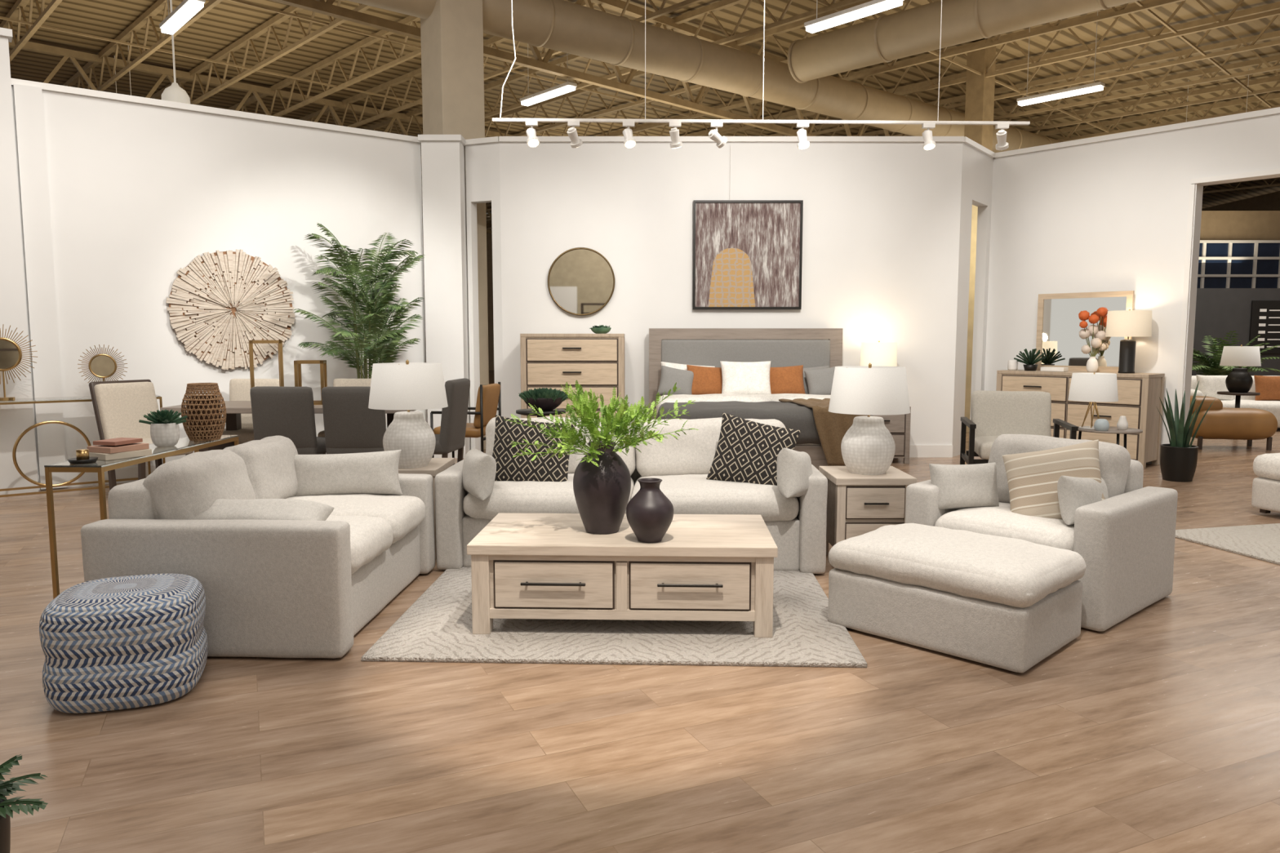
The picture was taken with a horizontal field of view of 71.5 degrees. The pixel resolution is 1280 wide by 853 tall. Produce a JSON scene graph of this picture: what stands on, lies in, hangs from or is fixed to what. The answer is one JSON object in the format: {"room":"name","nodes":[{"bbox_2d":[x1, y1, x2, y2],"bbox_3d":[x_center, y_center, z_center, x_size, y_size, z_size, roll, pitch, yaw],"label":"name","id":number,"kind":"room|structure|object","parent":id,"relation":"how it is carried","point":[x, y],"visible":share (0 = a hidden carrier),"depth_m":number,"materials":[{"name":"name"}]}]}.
{"room":"store","nodes":[
{"label":"store","id":0,"kind":"room"},
{"bbox_2d":[11,85,426,474],"bbox_3d":[-4.858,-1.252,8.273,6.000,3.560,0.140,-4,7,-37],"label":"wall","id":1,"kind":"structure","parent":0,"point":[137,192],"depth_m":8.53,"materials":[{"name":"white paint"}]},
{"bbox_2d":[0,26,67,494],"bbox_3d":[-5.628,-1.361,7.495,1.150,3.930,0.180,-4,7,-37],"label":"pilaster","id":2,"kind":"object","parent":1,"relation":"attached to","point":[15,419],"visible":0.96,"depth_m":7.71,"materials":[{"name":"white paint"}]},
{"bbox_2d":[10,77,420,142],"bbox_3d":[-4.806,-2.989,8.032,6.000,0.055,0.032,-4,7,-37],"label":"trim","id":3,"kind":"structure","parent":1,"relation":"attached to","point":[47,86],"depth_m":8.52,"materials":[{"name":"white paint"}]},
{"bbox_2d":[165,248,295,369],"bbox_3d":[-4.019,-1.154,8.785,1.181,1.182,0.045,-4,7,-37],"label":"wall art","id":4,"kind":"object","parent":1,"relation":"attached to","point":[220,302],"visible":0.98,"depth_m":8.76},
{"bbox_2d":[465,142,503,450],"bbox_3d":[-1.732,-1.435,10.118,0.444,3.560,0.120,2,6,22],"label":"wall","id":5,"kind":"structure","parent":0,"point":[482,160],"depth_m":10.02,"materials":[{"name":"white paint"}]},
{"bbox_2d":[0,370,1279,852],"bbox_3d":[0.000,0.012,14.070,60.000,0.100,50.000,0,6,0],"label":"floor","id":6,"kind":"structure","parent":0,"point":[1157,730],"depth_m":3.01,"materials":[{"name":"brown wood"}]},
{"bbox_2d":[0,754,48,852],"bbox_3d":[-1.589,0.919,1.984,0.455,0.495,0.419,-3,6,-26],"label":"potted plant","id":7,"kind":"object","parent":6,"relation":"on","point":[6,811],"visible":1,"depth_m":2.06,"materials":[{"name":"green plant"}]},
{"bbox_2d":[0,395,165,497],"bbox_3d":[-4.991,0.174,7.685,1.518,0.837,0.390,-4,7,-37],"label":"console table","id":8,"kind":"object","parent":6,"relation":"on","point":[86,398],"visible":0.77,"depth_m":7.53,"materials":[{"name":"gold glass"}]},
{"bbox_2d":[0,324,37,400],"bbox_3d":[-5.307,-0.535,7.405,0.498,0.629,0.140,-3,6,-25],"label":"sunburst mirror","id":9,"kind":"object","parent":8,"relation":"on","point":[11,353],"visible":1,"depth_m":7.42,"materials":[{"name":"gold glass"}]},
{"bbox_2d":[77,344,128,382],"bbox_3d":[-4.725,-0.492,7.831,0.379,0.459,0.140,-3,6,-25],"label":"sunburst mirror","id":10,"kind":"object","parent":8,"relation":"on","point":[102,366],"visible":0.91,"depth_m":7.82,"materials":[{"name":"gold glass"}]},
{"bbox_2d":[39,573,208,713],"bbox_3d":[-1.970,0.811,3.427,0.529,0.406,0.529,-2,6,-18],"label":"woven pouf","id":11,"kind":"object","parent":6,"relation":"on","point":[130,642],"visible":1,"depth_m":3.21,"materials":[{"name":"blue fabric"}]},
{"bbox_2d":[88,379,193,490],"bbox_3d":[-4.172,0.115,7.496,0.619,0.993,0.530,3,6,28],"label":"dining chair","id":12,"kind":"object","parent":6,"relation":"on","point":[117,405],"visible":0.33,"depth_m":7.46,"materials":[{"name":"beige fabric"}]},
{"bbox_2d":[44,435,239,599],"bbox_3d":[-2.495,0.504,4.612,0.260,0.788,1.260,0,6,2],"label":"console table","id":13,"kind":"object","parent":6,"relation":"on","point":[184,445],"visible":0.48,"depth_m":4.00,"materials":[{"name":"gold metal"}]},
{"bbox_2d":[86,437,151,460],"bbox_3d":[-2.480,0.103,4.231,0.183,0.082,0.220,3,7,30],"label":"book stack","id":14,"kind":"object","parent":13,"relation":"on","point":[117,448],"visible":0.88,"depth_m":4.17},
{"bbox_2d":[137,408,187,447],"bbox_3d":[-2.473,0.008,4.652,0.242,0.193,0.228,0,6,0],"label":"potted succulent","id":15,"kind":"object","parent":13,"relation":"on","point":[164,425],"visible":1,"depth_m":4.60,"materials":[{"name":"ceramic"}]},
{"bbox_2d":[181,382,226,441],"bbox_3d":[-2.420,-0.083,4.936,0.228,0.313,0.228,0,6,0],"label":"wicker vase","id":16,"kind":"object","parent":13,"relation":"on","point":[204,421],"visible":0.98,"depth_m":4.87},
{"bbox_2d":[222,378,279,444],"bbox_3d":[-3.749,0.033,8.494,0.502,0.960,0.560,0,6,0],"label":"dining chair","id":17,"kind":"object","parent":6,"relation":"on","point":[239,388],"visible":0.3,"depth_m":8.63,"materials":[{"name":"beige fabric"}]},
{"bbox_2d":[80,435,435,658],"bbox_3d":[-1.764,0.500,4.451,1.116,0.828,1.504,0,6,2],"label":"loveseat","id":18,"kind":"object","parent":6,"relation":"on","point":[273,588],"visible":0.77,"depth_m":3.73,"materials":[{"name":"fabric"}]},
{"bbox_2d":[142,449,256,519],"bbox_3d":[-2.056,0.320,4.145,0.319,0.394,0.584,-14,5,3],"label":"cushion","id":19,"kind":"object","parent":18,"relation":"on","point":[184,488],"depth_m":3.90,"materials":[{"name":"fabric"}]},
{"bbox_2d":[223,435,297,498],"bbox_3d":[-2.034,0.265,4.731,0.317,0.381,0.587,-14,5,3],"label":"cushion","id":20,"kind":"object","parent":18,"relation":"on","point":[269,461],"depth_m":4.62,"materials":[{"name":"fabric"}]},
{"bbox_2d":[192,498,334,520],"bbox_3d":[-1.750,0.424,3.981,0.700,0.192,0.212,0,6,0],"label":"throw pillow","id":21,"kind":"object","parent":18,"relation":"on","point":[221,508],"visible":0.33,"depth_m":3.93,"materials":[{"name":"grey fabric"}]},
{"bbox_2d":[294,449,402,496],"bbox_3d":[-1.630,0.266,4.919,0.627,0.268,0.187,-1,6,-5],"label":"throw pillow","id":22,"kind":"object","parent":18,"relation":"on","point":[376,473],"visible":0.8,"depth_m":4.85,"materials":[{"name":"grey fabric"}]},
{"bbox_2d":[285,493,425,543],"bbox_3d":[-1.637,0.486,4.739,0.879,0.210,0.592,0,6,2],"label":"seat cushion","id":23,"kind":"object","parent":18,"relation":"on","point":[405,513],"depth_m":4.66,"materials":[{"name":"fabric"}]},
{"bbox_2d":[325,515,392,574],"bbox_3d":[-1.656,0.542,4.155,0.881,0.213,0.596,0,6,2],"label":"seat cushion","id":24,"kind":"object","parent":18,"relation":"on","point":[371,537],"depth_m":4.13,"materials":[{"name":"fabric"}]},
{"bbox_2d":[249,386,326,454],"bbox_3d":[-2.920,0.129,7.520,0.502,0.961,0.560,0,6,0],"label":"dining chair","id":25,"kind":"object","parent":6,"relation":"on","point":[288,412],"visible":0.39,"depth_m":7.24,"materials":[{"name":"grey fabric"}]},
{"bbox_2d":[160,400,416,451],"bbox_3d":[-3.050,0.174,8.056,2.100,0.755,0.850,0,6,0],"label":"dining table","id":26,"kind":"object","parent":6,"relation":"on","point":[234,409],"visible":0.15,"depth_m":7.88,"materials":[{"name":"beige wood"}]},
{"bbox_2d":[321,386,386,453],"bbox_3d":[-2.340,0.129,7.521,0.503,0.961,0.559,0,6,0],"label":"dining chair","id":27,"kind":"object","parent":6,"relation":"on","point":[350,426],"visible":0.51,"depth_m":7.25,"materials":[{"name":"grey fabric"}]},
{"bbox_2d":[293,222,425,378],"bbox_3d":[-2.777,-0.762,8.839,1.213,2.477,1.390,0,6,0],"label":"potted palm","id":28,"kind":"object","parent":6,"relation":"on","point":[384,352],"visible":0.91,"depth_m":8.85,"materials":[{"name":"plant"}]},
{"bbox_2d":[398,457,454,559],"bbox_3d":[-1.520,0.514,5.690,0.560,0.555,0.577,0,6,0],"label":"end table","id":29,"kind":"object","parent":6,"relation":"on","point":[436,465],"visible":0.11,"depth_m":5.45,"materials":[{"name":"brown wood"}]},
{"bbox_2d":[368,360,448,468],"bbox_3d":[-1.440,-0.084,5.539,0.480,0.666,0.480,0,6,0],"label":"table lamp","id":30,"kind":"object","parent":29,"relation":"on","point":[406,385],"visible":0.92,"depth_m":5.40,"materials":[{"name":"white ceramic"}]},
{"bbox_2d":[417,134,471,457],"bbox_3d":[-2.185,-1.435,10.118,0.470,3.560,0.510,0,6,0],"label":"pilaster","id":31,"kind":"object","parent":6,"relation":"on","point":[442,156],"visible":0.75,"depth_m":9.87,"materials":[{"name":"white paint"}]},
{"bbox_2d":[433,377,470,462],"bbox_3d":[-1.810,0.086,7.763,0.565,1.000,0.502,1,6,7],"label":"dining chair","id":32,"kind":"object","parent":6,"relation":"on","point":[451,437],"visible":0.65,"depth_m":7.57,"materials":[{"name":"grey fabric"}]},
{"bbox_2d":[420,0,488,449],"bbox_3d":[-2.210,-2.961,10.610,0.540,6.500,0.540,-4,7,-38],"label":"column","id":33,"kind":"structure","parent":6,"relation":"on","point":[452,68],"depth_m":10.32,"materials":[{"name":"beige paint"}]},
{"bbox_2d":[430,382,501,465],"bbox_3d":[-1.752,0.009,9.040,0.566,0.900,0.568,1,6,10],"label":"leather chair","id":34,"kind":"object","parent":6,"relation":"on","point":[488,397],"visible":0.66,"depth_m":8.81,"materials":[{"name":"brown leather"}]},
{"bbox_2d":[520,333,624,418],"bbox_3d":[-0.720,-0.310,9.720,1.100,1.400,0.534,0,6,0],"label":"dresser","id":35,"kind":"object","parent":6,"relation":"on","point":[596,361],"visible":0.56,"depth_m":9.45,"materials":[{"name":"brown wood"}]},
{"bbox_2d":[360,566,866,667],"bbox_3d":[-0.085,0.888,4.625,2.110,0.020,1.870,0,6,2],"label":"area rug","id":36,"kind":"object","parent":6,"relation":"on","point":[437,627],"visible":0.54,"depth_m":3.96,"materials":[{"name":"beige fabric"}]},
{"bbox_2d":[466,512,777,637],"bbox_3d":[-0.070,0.701,4.321,1.380,0.414,0.748,0,6,2],"label":"coffee table","id":37,"kind":"object","parent":36,"relation":"on","point":[704,567],"visible":0.99,"depth_m":3.98,"materials":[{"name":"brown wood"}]},
{"bbox_2d":[504,380,698,533],"bbox_3d":[-0.181,0.141,4.222,0.920,0.722,0.530,1,6,14],"label":"vase","id":38,"kind":"object","parent":37,"relation":"on","point":[602,479],"visible":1,"depth_m":4.15,"materials":[{"name":"ceramic"}]},
{"bbox_2d":[626,477,673,542],"bbox_3d":[0.045,0.380,4.037,0.216,0.281,0.216,0,6,0],"label":"vase","id":39,"kind":"object","parent":37,"relation":"on","point":[649,513],"visible":1,"depth_m":3.97,"materials":[{"name":"ceramic"}]},
{"bbox_2d":[435,416,827,573],"bbox_3d":[-0.040,0.381,5.557,2.254,0.846,1.019,0,6,2],"label":"sofa","id":40,"kind":"object","parent":6,"relation":"on","point":[797,526],"visible":0.45,"depth_m":5.12,"materials":[{"name":"fabric"}]},
{"bbox_2d":[462,448,496,500],"bbox_3d":[-0.935,0.273,5.152,0.174,0.258,0.341,-2,6,-23],"label":"throw pillow","id":41,"kind":"object","parent":40,"relation":"on","point":[479,468],"visible":0.99,"depth_m":5.01,"materials":[{"name":"grey fabric"}]},
{"bbox_2d":[492,414,575,481],"bbox_3d":[-0.660,0.163,5.403,0.539,0.458,0.216,0,6,4],"label":"throw pillow","id":42,"kind":"object","parent":40,"relation":"on","point":[508,468],"visible":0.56,"depth_m":5.33,"materials":[{"name":"black fabric"}]},
{"bbox_2d":[462,473,634,519],"bbox_3d":[-0.534,0.414,5.462,0.980,0.213,0.781,0,6,2],"label":"seat cushion","id":43,"kind":"object","parent":40,"relation":"on","point":[506,496],"depth_m":5.10,"materials":[{"name":"fabric"}]},
{"bbox_2d":[485,416,635,475],"bbox_3d":[-0.513,0.146,5.788,0.976,0.410,0.316,0,-8,2],"label":"cushion","id":44,"kind":"object","parent":40,"relation":"on","point":[629,460],"depth_m":5.67,"materials":[{"name":"fabric"}]},
{"bbox_2d":[635,417,786,476],"bbox_3d":[0.453,0.150,5.751,0.971,0.407,0.322,0,-8,2],"label":"cushion","id":45,"kind":"object","parent":40,"relation":"on","point":[693,454],"depth_m":5.61,"materials":[{"name":"fabric"}]},
{"bbox_2d":[631,474,799,521],"bbox_3d":[0.441,0.419,5.422,0.977,0.218,0.777,0,6,2],"label":"seat cushion","id":46,"kind":"object","parent":40,"relation":"on","point":[688,494],"depth_m":5.06,"materials":[{"name":"fabric"}]},
{"bbox_2d":[706,412,800,485],"bbox_3d":[0.680,0.170,5.332,0.556,0.495,0.221,1,6,11],"label":"throw pillow","id":47,"kind":"object","parent":40,"relation":"on","point":[747,451],"visible":0.78,"depth_m":5.26,"materials":[{"name":"black fabric"}]},
{"bbox_2d":[777,448,813,497],"bbox_3d":[0.885,0.271,5.071,0.175,0.332,0.384,3,6,25],"label":"throw pillow","id":48,"kind":"object","parent":40,"relation":"on","point":[794,469],"visible":0.92,"depth_m":4.94,"materials":[{"name":"grey fabric"}]},
{"bbox_2d":[648,328,873,470],"bbox_3d":[1.170,-0.254,8.850,2.140,1.460,2.297,0,6,0],"label":"bed","id":49,"kind":"object","parent":6,"relation":"on","point":[785,375],"visible":0.7,"depth_m":9.45,"materials":[{"name":"fabric"}]},
{"bbox_2d":[656,365,693,395],"bbox_3d":[0.390,-0.460,9.500,0.380,0.340,0.166,10,-12,-1],"label":"pillow","id":50,"kind":"object","parent":49,"relation":"on","point":[684,378],"depth_m":9.43,"materials":[{"name":"grey fabric"}]},
{"bbox_2d":[686,364,722,395],"bbox_3d":[0.720,-0.474,9.551,0.460,0.360,0.183,4,-12,0],"label":"pillow","id":51,"kind":"object","parent":49,"relation":"on","point":[700,380],"depth_m":9.46,"materials":[{"name":"orange leather"}]},
{"bbox_2d":[720,360,771,394],"bbox_3d":[1.120,-0.489,9.398,0.540,0.420,0.188,0,-12,0],"label":"pillow","id":52,"kind":"object","parent":49,"relation":"on","point":[735,377],"depth_m":9.32,"materials":[{"name":"white fabric"}]},
{"bbox_2d":[657,400,873,444],"bbox_3d":[1.129,-0.051,8.339,1.926,0.349,1.163,0,6,0],"label":"duvet","id":53,"kind":"object","parent":49,"relation":"on","point":[817,425],"depth_m":7.79,"materials":[{"name":"fabric"}]},
{"bbox_2d":[769,364,805,394],"bbox_3d":[1.530,-0.474,9.550,0.480,0.360,0.187,-3,-12,0],"label":"pillow","id":54,"kind":"object","parent":49,"relation":"on","point":[784,380],"depth_m":9.47,"materials":[{"name":"orange leather"}]},
{"bbox_2d":[804,365,839,395],"bbox_3d":[1.970,-0.459,9.502,0.380,0.340,0.165,-8,-12,1],"label":"pillow","id":55,"kind":"object","parent":49,"relation":"on","point":[816,381],"depth_m":9.44,"materials":[{"name":"grey fabric"}]},
{"bbox_2d":[778,398,871,466],"bbox_3d":[1.754,0.036,8.223,0.645,0.542,1.080,-1,6,-9],"label":"throw blanket","id":56,"kind":"object","parent":49,"relation":"on","point":[822,433],"depth_m":7.77,"materials":[{"name":"fabric"}]},
{"bbox_2d":[818,466,916,555],"bbox_3d":[1.350,0.548,5.342,0.460,0.555,0.517,0,6,0],"label":"end table","id":57,"kind":"object","parent":6,"relation":"on","point":[858,504],"visible":0.59,"depth_m":5.10,"materials":[{"name":"brown wood"}]},
{"bbox_2d":[828,363,910,475],"bbox_3d":[1.355,-0.051,5.271,0.470,0.652,0.470,0,6,0],"label":"table lamp","id":58,"kind":"object","parent":57,"relation":"on","point":[868,447],"visible":1,"depth_m":5.14,"materials":[{"name":"white ceramic"}]},
{"bbox_2d":[873,406,911,463],"bbox_3d":[2.600,0.075,9.788,0.620,0.620,0.484,0,6,0],"label":"nightstand","id":59,"kind":"object","parent":6,"relation":"on","point":[899,425],"visible":0.27,"depth_m":9.58,"materials":[{"name":"beige wood"}]},
{"bbox_2d":[828,523,1085,673],"bbox_3d":[1.436,0.728,4.083,0.959,0.446,0.700,6,8,45],"label":"ottoman","id":60,"kind":"object","parent":6,"relation":"on","point":[1010,604],"visible":1,"depth_m":3.82,"materials":[{"name":"fabric"}]},
{"bbox_2d":[828,523,1085,608],"bbox_3d":[1.436,0.600,4.069,0.959,0.188,0.699,6,8,45],"label":"cushion","id":61,"kind":"object","parent":60,"relation":"on","point":[967,569],"depth_m":3.85,"materials":[{"name":"fabric"}]},
{"bbox_2d":[964,39,995,151],"bbox_3d":[6.000,-3.489,15.934,0.350,6.500,0.350,-4,7,-38],"label":"column","id":62,"kind":"structure","parent":6,"relation":"on","point":[980,89],"depth_m":15.58,"materials":[{"name":"beige paint"}]},
{"bbox_2d":[960,390,1078,464],"bbox_3d":[3.331,0.135,7.907,0.850,0.872,0.790,1,6,14],"label":"accent chair","id":63,"kind":"object","parent":6,"relation":"on","point":[993,414],"visible":0.57,"depth_m":8.08,"materials":[{"name":"beige fabric"}]},
{"bbox_2d":[905,434,1177,631],"bbox_3d":[2.105,0.476,4.705,0.947,0.825,1.045,-5,8,-42],"label":"armchair","id":64,"kind":"object","parent":6,"relation":"on","point":[1125,540],"visible":0.64,"depth_m":4.38,"materials":[{"name":"fabric"}]},
{"bbox_2d":[928,462,999,509],"bbox_3d":[1.740,0.321,4.774,0.380,0.244,0.172,-1,6,-8],"label":"throw pillow","id":65,"kind":"object","parent":64,"relation":"on","point":[960,486],"visible":0.87,"depth_m":4.71,"materials":[{"name":"grey fabric"}]},
{"bbox_2d":[934,502,1074,551],"bbox_3d":[2.017,0.528,4.628,0.707,0.193,0.726,-5,8,-42],"label":"seat cushion","id":66,"kind":"object","parent":64,"relation":"on","point":[998,521],"depth_m":4.43,"materials":[{"name":"fabric"}]},
{"bbox_2d":[1002,440,1105,519],"bbox_3d":[2.110,0.305,4.531,0.552,0.486,0.244,4,7,35],"label":"throw pillow","id":67,"kind":"object","parent":64,"relation":"on","point":[1033,477],"visible":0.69,"depth_m":4.49,"materials":[{"name":"beige fabric"}]},
{"bbox_2d":[987,434,1130,502],"bbox_3d":[2.248,0.270,4.814,0.313,0.418,0.715,14,-5,-42],"label":"cushion","id":68,"kind":"object","parent":64,"relation":"on","point":[1114,459],"depth_m":4.72,"materials":[{"name":"fabric"}]},
{"bbox_2d":[1057,475,1108,524],"bbox_3d":[2.191,0.364,4.386,0.363,0.267,0.164,-4,7,-35],"label":"throw pillow","id":69,"kind":"object","parent":64,"relation":"on","point":[1073,492],"visible":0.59,"depth_m":4.30,"materials":[{"name":"grey fabric"}]},
{"bbox_2d":[995,369,1164,469],"bbox_3d":[4.839,-0.118,9.911,0.494,0.980,1.620,-5,8,-41],"label":"dresser","id":70,"kind":"object","parent":6,"relation":"on","point":[1139,394],"visible":0.57,"depth_m":9.42,"materials":[{"name":"brown wood"}]},
{"bbox_2d":[1035,290,1134,372],"bbox_3d":[4.971,-1.060,9.989,0.040,0.880,1.020,-5,8,-41],"label":"dresser mirror","id":71,"kind":"object","parent":70,"relation":"on","point":[1058,327],"depth_m":10.06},
{"bbox_2d":[1078,306,1106,372],"bbox_3d":[4.998,-0.955,9.793,0.381,0.716,0.195,0,6,0],"label":"flower arrangement","id":72,"kind":"object","parent":70,"relation":"on","point":[1096,343],"visible":0.87,"depth_m":9.77,"materials":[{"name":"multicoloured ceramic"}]},
{"bbox_2d":[1105,309,1151,373],"bbox_3d":[5.190,-0.908,9.461,0.431,0.682,0.431,0,6,0],"label":"table lamp","id":73,"kind":"object","parent":70,"relation":"on","point":[1120,323],"visible":1,"depth_m":9.33,"materials":[{"name":"fabric"}]},
{"bbox_2d":[1078,426,1142,448],"bbox_3d":[4.150,0.296,7.918,0.540,0.551,0.540,0,6,0],"label":"side table","id":74,"kind":"object","parent":6,"relation":"on","point":[1112,429],"visible":0.16,"depth_m":7.75,"materials":[{"name":"beige wood"}]},
{"bbox_2d":[1067,372,1118,429],"bbox_3d":[4.030,-0.232,7.916,0.400,0.500,0.400,0,6,0],"label":"table lamp","id":75,"kind":"object","parent":74,"relation":"on","point":[1094,387],"visible":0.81,"depth_m":7.76,"materials":[{"name":"fabric"}]},
{"bbox_2d":[1157,381,1214,482],"bbox_3d":[5.116,0.046,8.423,0.493,0.950,0.404,-4,7,-33],"label":"snake plant","id":76,"kind":"object","parent":6,"relation":"on","point":[1178,459],"visible":1,"depth_m":8.40,"materials":[{"name":"green plant"}]},
{"bbox_2d":[1175,523,1279,564],"bbox_3d":[4.950,0.777,5.755,2.400,0.018,1.500,-1,6,-14],"label":"area rug","id":77,"kind":"object","parent":6,"relation":"on","point":[1260,542],"visible":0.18,"depth_m":5.93,"materials":[{"name":"beige fabric"}]},
{"bbox_2d":[1189,395,1277,450],"bbox_3d":[7.253,-0.054,11.024,1.006,0.632,0.655,0,6,5],"label":"leather bench","id":78,"kind":"object","parent":6,"relation":"on","point":[1220,422],"visible":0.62,"depth_m":10.75,"materials":[{"name":"brown leather"}]},
{"bbox_2d":[1190,374,1279,427],"bbox_3d":[9.305,-0.367,13.356,2.329,0.796,0.966,1,6,10],"label":"sofa","id":79,"kind":"object","parent":6,"relation":"on","point":[1268,386],"visible":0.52,"depth_m":13.34,"materials":[{"name":"white fabric"}]},
{"bbox_2d":[1195,374,1233,399],"bbox_3d":[8.727,-0.585,13.512,0.500,0.400,0.184,1,-6,10],"label":"cushion","id":80,"kind":"object","parent":79,"relation":"on","point":[1211,384],"depth_m":13.44,"materials":[{"name":"white fabric"}]},
{"bbox_2d":[1191,330,1279,375],"bbox_3d":[9.870,-0.877,15.061,1.759,1.475,1.686,0,6,0],"label":"potted fern","id":81,"kind":"object","parent":6,"relation":"on","point":[1210,367],"visible":0.41,"depth_m":14.88,"materials":[{"name":"green plant"}]},
{"bbox_2d":[1217,391,1260,408],"bbox_3d":[8.350,-0.178,12.443,0.500,0.600,0.500,0,6,0],"label":"side table","id":82,"kind":"object","parent":6,"relation":"on","point":[1237,398],"visible":0.44,"depth_m":12.34,"materials":[{"name":"brown wood"}]},
{"bbox_2d":[1219,344,1261,392],"bbox_3d":[8.350,-0.807,12.381,0.480,0.666,0.480,0,6,0],"label":"table lamp","id":83,"kind":"object","parent":82,"relation":"on","point":[1239,380],"visible":1,"depth_m":12.26,"materials":[{"name":"black ceramic"}]},
{"bbox_2d":[1251,453,1279,513],"bbox_3d":[5.250,0.441,6.625,0.983,0.480,0.736,-1,6,-14],"label":"ottoman","id":84,"kind":"object","parent":6,"relation":"on","point":[1265,497],"visible":1,"depth_m":6.73,"materials":[{"name":"fabric"}]},
{"bbox_2d":[0,0,1279,217],"bbox_3d":[0.000,-8.578,33.316,60.000,0.100,60.000,-5,7,-40],"label":"ceiling","id":85,"kind":"structure","parent":0,"point":[227,22],"depth_m":16.80,"materials":[{"name":"beige metal"}]},
{"bbox_2d":[0,0,1279,233],"bbox_3d":[1.756,-6.556,20.803,38.451,1.345,40.524,-5,8,-44],"label":"ceiling trusses","id":86,"kind":"object","parent":85,"relation":"attached to","point":[618,81],"visible":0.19,"depth_m":15.75,"materials":[{"name":"metal"}]},
{"bbox_2d":[342,0,1063,152],"bbox_3d":[2.650,-5.443,14.358,17.579,0.624,0.624,-5,7,-38],"label":"air duct","id":87,"kind":"object","parent":86,"relation":"hanging from","point":[560,25],"visible":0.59,"depth_m":12.55,"materials":[{"name":"metal"}]},
{"bbox_2d":[492,0,1030,150],"bbox_3d":[0.940,-3.972,6.641,4.120,3.704,0.155,0,6,-1],"label":"track light","id":88,"kind":"object","parent":86,"relation":"hanging from","point":[533,141],"visible":1,"depth_m":6.79,"materials":[{"name":"white metal"}]},
{"bbox_2d":[804,0,904,33],"bbox_3d":[2.420,-5.332,10.073,0.160,1.375,1.250,-5,8,-42],"label":"fluorescent light","id":89,"kind":"object","parent":86,"relation":"hanging from","point":[873,6],"visible":1,"depth_m":10.10,"materials":[{"name":"white plastic"}]},
{"bbox_2d":[787,0,1138,83],"bbox_3d":[5.650,-4.902,9.412,9.515,0.582,0.582,6,8,45],"label":"air duct","id":90,"kind":"object","parent":86,"relation":"hanging from","point":[916,30],"visible":1,"depth_m":11.21,"materials":[{"name":"metal"}]},
{"bbox_2d":[499,142,963,444],"bbox_3d":[1.005,-1.428,10.048,5.110,3.560,0.140,0,6,0],"label":"wall","id":91,"kind":"structure","parent":0,"point":[881,220],"depth_m":9.91,"materials":[{"name":"white paint"}]},
{"bbox_2d":[547,247,614,315],"bbox_3d":[-0.655,-1.617,9.927,0.752,0.752,0.033,0,6,0],"label":"round mirror","id":92,"kind":"object","parent":91,"relation":"attached to","point":[581,280],"visible":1,"depth_m":9.93,"materials":[{"name":"clear glass"}]},
{"bbox_2d":[498,136,964,142],"bbox_3d":[1.005,-3.163,9.790,5.110,0.055,0.030,0,6,0],"label":"trim","id":93,"kind":"structure","parent":91,"relation":"attached to","point":[501,139],"depth_m":9.77,"materials":[{"name":"white paint"}]},
{"bbox_2d":[692,156,803,309],"bbox_3d":[1.195,-2.205,9.871,1.211,1.798,0.050,0,6,0],"label":"framed painting","id":94,"kind":"object","parent":91,"relation":"attached to","point":[748,254],"visible":1,"depth_m":9.89,"materials":[{"name":"black paint"}]},
{"bbox_2d":[964,204,977,431],"bbox_3d":[5.300,-1.621,12.803,1.900,3.400,0.100,0,6,0],"label":"wall","id":95,"kind":"structure","parent":0,"point":[975,209],"depth_m":12.75,"materials":[{"name":"beige paint"}]},
{"bbox_2d":[952,142,993,457],"bbox_3d":[3.857,-1.469,10.463,0.120,3.560,1.134,4,7,37],"label":"wall","id":96,"kind":"structure","parent":0,"point":[977,166],"depth_m":10.32,"materials":[{"name":"white paint"}]},
{"bbox_2d":[984,113,1279,444],"bbox_3d":[6.383,-1.288,8.633,0.200,3.560,6.200,-5,8,-41],"label":"wall","id":97,"kind":"structure","parent":0,"point":[1112,215],"depth_m":9.71,"materials":[{"name":"white paint"}]},
{"bbox_2d":[992,106,1279,158],"bbox_3d":[6.296,-3.024,8.384,0.036,0.055,6.200,-5,8,-41],"label":"trim","id":98,"kind":"structure","parent":97,"relation":"attached to","point":[1273,110],"depth_m":9.42,"materials":[{"name":"white paint"}]},
{"bbox_2d":[1177,168,1279,417],"bbox_3d":[6.395,-0.979,8.480,0.027,2.985,2.210,-5,8,-41],"label":"door frame","id":99,"kind":"structure","parent":97,"relation":"in","point":[1273,171],"depth_m":9.20,"materials":[{"name":"white paint"}]},
{"bbox_2d":[1191,288,1279,375],"bbox_3d":[12.200,-1.369,16.144,6.400,2.250,0.160,0,6,0],"label":"wall","id":100,"kind":"structure","parent":0,"point":[1220,312],"depth_m":16.00,"materials":[{"name":"grey paint"}]},
{"bbox_2d":[1248,300,1279,353],"bbox_3d":[11.350,-1.786,15.989,0.750,0.950,0.035,0,6,0],"label":"poster","id":101,"kind":"object","parent":100,"relation":"attached to","point":[1264,314],"visible":0.83,"depth_m":15.97,"materials":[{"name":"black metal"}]},
{"bbox_2d":[1200,210,1279,239],"bbox_3d":[14.300,-2.728,20.933,9.000,4.600,0.100,0,6,0],"label":"wall","id":102,"kind":"structure","parent":0,"point":[1215,224],"depth_m":20.69,"materials":[{"name":"paint"}]},
{"bbox_2d":[1197,240,1279,288],"bbox_3d":[14.300,-3.707,20.675,3.660,1.220,0.090,0,6,0],"label":"window","id":103,"kind":"structure","parent":102,"relation":"attached to","point":[1203,258],"depth_m":20.65,"materials":[{"name":"white paint"}]},
{"bbox_2d":[1196,243,1279,288],"bbox_3d":[14.300,-3.713,20.735,3.600,1.150,0.040,0,6,0],"label":"glass","id":104,"kind":"object","parent":103,"relation":"attached to","point":[1213,250],"visible":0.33,"depth_m":20.71,"materials":[{"name":"glass"}]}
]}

